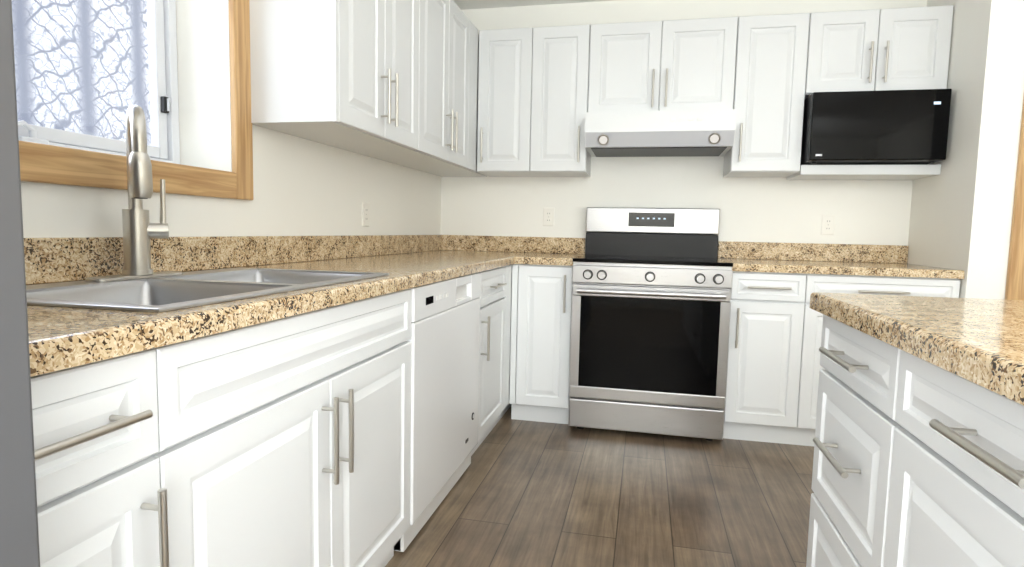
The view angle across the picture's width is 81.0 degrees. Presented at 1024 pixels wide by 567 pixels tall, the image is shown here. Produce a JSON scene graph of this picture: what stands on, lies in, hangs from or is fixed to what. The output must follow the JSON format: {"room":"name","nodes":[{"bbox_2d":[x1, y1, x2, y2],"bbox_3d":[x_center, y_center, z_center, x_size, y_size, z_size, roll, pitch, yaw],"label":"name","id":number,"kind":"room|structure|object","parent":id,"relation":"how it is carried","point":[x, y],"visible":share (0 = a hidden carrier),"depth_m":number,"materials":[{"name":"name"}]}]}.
{"room":"kitchen","nodes":[
{"label":"kitchen","id":0,"kind":"room"},
{"bbox_2d":[21,0,440,237],"bbox_3d":[-1.262,-0.276,0.936,0.250,2.440,6.518,2,5,12],"label":"wall","id":1,"kind":"structure","parent":0,"point":[303,187],"depth_m":1.97,"materials":[{"name":"white paint"}]},
{"bbox_2d":[12,0,179,163],"bbox_3d":[-1.192,-0.741,1.479,0.107,0.824,0.958,2,5,12],"label":"window unit","id":2,"kind":"structure","parent":1,"relation":"in","point":[164,146],"depth_m":1.88,"materials":[{"name":"white plastic"}]},
{"bbox_2d":[19,0,253,199],"bbox_3d":[-0.995,-0.733,1.436,0.020,0.998,1.132,2,5,12],"label":"window frame","id":3,"kind":"structure","parent":1,"relation":"in","point":[46,163],"depth_m":1.76,"materials":[{"name":"brown wood"}]},
{"bbox_2d":[249,0,424,155],"bbox_3d":[-0.640,-0.963,2.282,0.327,0.810,0.720,2,5,12],"label":"upper cabinet","id":4,"kind":"object","parent":1,"relation":"attached to","point":[394,81],"depth_m":2.02,"materials":[{"name":"white wood"}]},
{"bbox_2d":[362,202,368,225],"bbox_3d":[-0.701,-0.332,2.875,0.008,0.115,0.070,2,5,12],"label":"electrical outlet","id":5,"kind":"object","parent":1,"relation":"attached to","point":[365,213],"visible":1,"depth_m":2.87,"materials":[{"name":"white plastic"}]},
{"bbox_2d":[368,0,472,171],"bbox_3d":[-0.480,-1.023,2.997,0.327,0.810,0.750,2,5,12],"label":"upper cabinet","id":6,"kind":"object","parent":1,"relation":"attached to","point":[448,31],"depth_m":3.00,"materials":[{"name":"white wood"}]},
{"bbox_2d":[426,25,480,175],"bbox_3d":[-0.381,-1.060,3.443,0.327,0.810,0.167,2,5,12],"label":"upper cabinet","id":7,"kind":"object","parent":1,"relation":"attached to","point":[475,31],"depth_m":3.47,"materials":[{"name":"white wood"}]},
{"bbox_2d":[440,174,486,176],"bbox_3d":[-0.327,-1.080,3.684,0.327,0.810,0.328,2,5,12],"label":"upper cabinet","id":8,"kind":"object","parent":1,"relation":"attached to","point":[482,175],"depth_m":3.85,"materials":[{"name":"white wood"}]},
{"bbox_2d":[453,0,615,9],"bbox_3d":[0.969,-1.435,0.264,4.800,0.080,6.668,2,5,12],"label":"ceiling","id":9,"kind":"structure","parent":0,"point":[470,4],"depth_m":3.67,"materials":[{"name":"white paint"}]},
{"bbox_2d":[385,405,813,566],"bbox_3d":[0.916,1.065,0.485,4.800,0.060,6.668,2,5,12],"label":"floor","id":10,"kind":"structure","parent":0,"point":[523,493],"depth_m":2.34,"materials":[{"name":"laminate"}]},
{"bbox_2d":[0,0,39,566],"bbox_3d":[-0.881,0.138,0.204,0.780,1.760,0.912,2,5,12],"label":"refrigerator","id":11,"kind":"object","parent":10,"relation":"on","point":[19,539],"depth_m":0.56,"materials":[{"name":"grey metal"}]},
{"bbox_2d":[31,343,178,566],"bbox_3d":[-0.864,0.526,0.854,0.619,0.874,0.278,2,5,12],"label":"base cabinet","id":12,"kind":"object","parent":10,"relation":"on","point":[106,437],"depth_m":0.81,"materials":[{"name":"white wood"}]},
{"bbox_2d":[175,289,411,566],"bbox_3d":[-0.726,0.474,1.470,0.619,0.874,0.989,2,5,12],"label":"base cabinet","id":13,"kind":"object","parent":10,"relation":"on","point":[284,442],"depth_m":1.27,"materials":[{"name":"white wood"}]},
{"bbox_2d":[24,235,523,376],"bbox_3d":[-0.505,-0.104,2.277,0.660,0.140,3.303,2,5,12],"label":"countertop","id":14,"kind":"structure","parent":13,"relation":"on","point":[61,338],"depth_m":1.45,"materials":[{"name":"stone"}]},
{"bbox_2d":[85,105,182,281],"bbox_3d":[-0.852,-0.211,1.421,0.164,0.397,0.260,2,5,12],"label":"faucet","id":15,"kind":"object","parent":14,"relation":"on","point":[140,230],"visible":1,"depth_m":1.41,"materials":[{"name":"silver metal"}]},
{"bbox_2d":[26,267,388,311],"bbox_3d":[-0.701,0.088,1.410,0.502,0.188,0.860,2,5,12],"label":"sink basin","id":16,"kind":"object","parent":14,"relation":"in","point":[176,292],"visible":0.25,"depth_m":1.38,"materials":[{"name":"silver metal"}]},
{"bbox_2d":[394,272,480,551],"bbox_3d":[-0.516,0.404,2.328,0.602,0.872,0.775,2,5,12],"label":"dishwasher","id":17,"kind":"object","parent":10,"relation":"on","point":[444,340],"visible":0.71,"depth_m":2.15,"materials":[{"name":"white"}]},
{"bbox_2d":[471,265,510,455],"bbox_3d":[-0.394,0.349,2.960,0.619,0.874,0.509,2,5,12],"label":"base cabinet","id":18,"kind":"object","parent":10,"relation":"on","point":[495,298],"depth_m":2.90,"materials":[{"name":"white wood"}]},
{"bbox_2d":[507,264,512,409],"bbox_3d":[-0.326,0.323,3.268,0.619,0.874,0.126,2,5,12],"label":"base cabinet","id":19,"kind":"object","parent":10,"relation":"on","point":[508,317],"depth_m":3.25,"materials":[{"name":"white wood"}]},
{"bbox_2d":[509,264,572,423],"bbox_3d":[0.219,0.312,3.529,0.329,0.874,0.619,2,5,12],"label":"base cabinet","id":20,"kind":"object","parent":10,"relation":"on","point":[541,303],"depth_m":3.23,"materials":[{"name":"white wood"}]},
{"bbox_2d":[520,237,585,265],"bbox_3d":[0.247,-0.194,3.472,0.291,0.140,0.637,2,5,12],"label":"countertop","id":21,"kind":"structure","parent":20,"relation":"on","point":[534,250],"depth_m":3.75,"materials":[{"name":"stone"}]},
{"bbox_2d":[568,207,732,440],"bbox_3d":[0.753,0.175,3.321,0.783,1.205,0.752,2,5,12],"label":"range","id":22,"kind":"object","parent":10,"relation":"on","point":[650,318],"visible":1,"depth_m":3.05,"materials":[{"name":"silver metal"}]},
{"bbox_2d":[723,271,812,444],"bbox_3d":[1.321,0.356,3.287,0.348,0.874,0.619,2,5,12],"label":"base cabinet","id":23,"kind":"object","parent":10,"relation":"on","point":[774,366],"depth_m":2.98,"materials":[{"name":"white wood"}]},
{"bbox_2d":[806,314,885,566],"bbox_3d":[0.996,0.532,1.206,0.615,0.878,0.452,2,5,12],"label":"base cabinet","id":24,"kind":"object","parent":10,"relation":"on","point":[849,400],"depth_m":1.25,"materials":[{"name":"white wood"}]},
{"bbox_2d":[801,274,959,445],"bbox_3d":[1.814,0.376,3.179,0.661,0.874,0.619,2,5,12],"label":"base cabinet","id":25,"kind":"object","parent":10,"relation":"on","point":[824,283],"depth_m":2.89,"materials":[{"name":"white wood"}]},
{"bbox_2d":[717,241,963,278],"bbox_3d":[1.653,-0.137,3.163,1.010,0.140,0.637,2,5,12],"label":"countertop","id":26,"kind":"structure","parent":25,"relation":"on","point":[804,258],"depth_m":3.36,"materials":[{"name":"stone"}]},
{"bbox_2d":[870,343,1023,566],"bbox_3d":[0.877,0.576,0.671,0.615,0.878,0.648,2,5,12],"label":"base cabinet","id":27,"kind":"object","parent":10,"relation":"on","point":[918,462],"depth_m":0.85,"materials":[{"name":"white wood"}]},
{"bbox_2d":[810,292,1023,404],"bbox_3d":[0.970,0.142,0.379,0.942,0.040,2.034,2,5,12],"label":"countertop","id":28,"kind":"structure","parent":27,"relation":"on","point":[980,342],"depth_m":0.95,"materials":[{"name":"stone"}]},
{"bbox_2d":[441,0,926,256],"bbox_3d":[0.954,-0.474,3.698,2.876,2.440,0.150,2,5,12],"label":"wall","id":29,"kind":"structure","parent":0,"point":[785,210],"depth_m":3.58,"materials":[{"name":"white paint"}]},
{"bbox_2d":[477,27,532,176],"bbox_3d":[-0.010,-1.068,3.616,0.317,0.810,0.327,2,5,12],"label":"upper cabinet","id":30,"kind":"object","parent":29,"relation":"attached to","point":[505,68],"depth_m":3.46,"materials":[{"name":"white wood"}]},
{"bbox_2d":[543,208,553,225],"bbox_3d":[0.231,-0.420,3.782,0.070,0.115,0.008,2,5,12],"label":"electrical outlet","id":31,"kind":"object","parent":29,"relation":"attached to","point":[548,216],"visible":1,"depth_m":3.78,"materials":[{"name":"white plastic"}]},
{"bbox_2d":[533,24,592,176],"bbox_3d":[0.302,-1.055,3.547,0.323,0.810,0.327,2,5,12],"label":"upper cabinet","id":32,"kind":"object","parent":29,"relation":"attached to","point":[542,91],"depth_m":3.39,"materials":[{"name":"white wood"}]},
{"bbox_2d":[589,16,740,116],"bbox_3d":[0.843,-1.185,3.416,0.775,0.506,0.327,2,5,12],"label":"upper cabinet","id":33,"kind":"object","parent":29,"relation":"attached to","point":[685,64],"depth_m":3.25,"materials":[{"name":"white wood"}]},
{"bbox_2d":[585,109,736,156],"bbox_3d":[0.820,-0.833,3.376,0.771,0.184,0.470,2,5,12],"label":"range hood","id":34,"kind":"object","parent":33,"relation":"attached to","point":[680,133],"visible":1,"depth_m":3.17,"materials":[{"name":"white metal"}]},
{"bbox_2d":[723,13,812,179],"bbox_3d":[1.389,-1.011,3.308,0.349,0.810,0.327,2,5,12],"label":"upper cabinet","id":35,"kind":"object","parent":29,"relation":"attached to","point":[777,50],"depth_m":3.15,"materials":[{"name":"white wood"}]},
{"bbox_2d":[821,215,834,234],"bbox_3d":[1.813,-0.336,3.436,0.070,0.115,0.008,2,5,12],"label":"electrical outlet","id":36,"kind":"object","parent":29,"relation":"attached to","point":[828,225],"visible":1,"depth_m":3.43,"materials":[{"name":"white plastic"}]},
{"bbox_2d":[809,5,953,95],"bbox_3d":[1.883,-1.190,3.183,0.653,0.410,0.327,2,5,12],"label":"upper cabinet","id":37,"kind":"object","parent":29,"relation":"attached to","point":[894,48],"depth_m":3.02,"materials":[{"name":"white wood"}]},
{"bbox_2d":[800,89,951,164],"bbox_3d":[1.858,-0.795,3.158,0.619,0.350,0.396,2,5,12],"label":"microwave oven","id":38,"kind":"object","parent":37,"relation":"in","point":[893,127],"visible":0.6,"depth_m":2.97,"materials":[{"name":"black glass"}]},
{"bbox_2d":[907,0,977,268],"bbox_3d":[2.224,-0.391,3.067,0.120,2.440,0.540,2,5,12],"label":"wall","id":39,"kind":"structure","parent":0,"point":[934,220],"depth_m":2.93,"materials":[{"name":"white paint"}]},
{"bbox_2d":[955,0,1023,299],"bbox_3d":[2.896,-0.334,2.583,1.644,2.440,0.120,2,5,12],"label":"wall","id":40,"kind":"structure","parent":0,"point":[995,107],"depth_m":2.68,"materials":[{"name":"white paint"}]},
{"bbox_2d":[1005,98,1023,299],"bbox_3d":[2.715,-0.189,2.625,0.975,2.135,0.140,2,5,12],"label":"door frame","id":41,"kind":"structure","parent":40,"relation":"attached to","point":[1014,290],"depth_m":2.66,"materials":[{"name":"brown wood"}]},
{"label":"outside","id":42,"kind":"structure","parent":0,"visible":0},
{"bbox_2d":[12,0,150,144],"bbox_3d":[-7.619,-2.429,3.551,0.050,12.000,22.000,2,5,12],"label":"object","id":43,"kind":"structure","parent":42,"point":[111,58],"depth_m":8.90,"materials":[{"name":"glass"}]}
]}

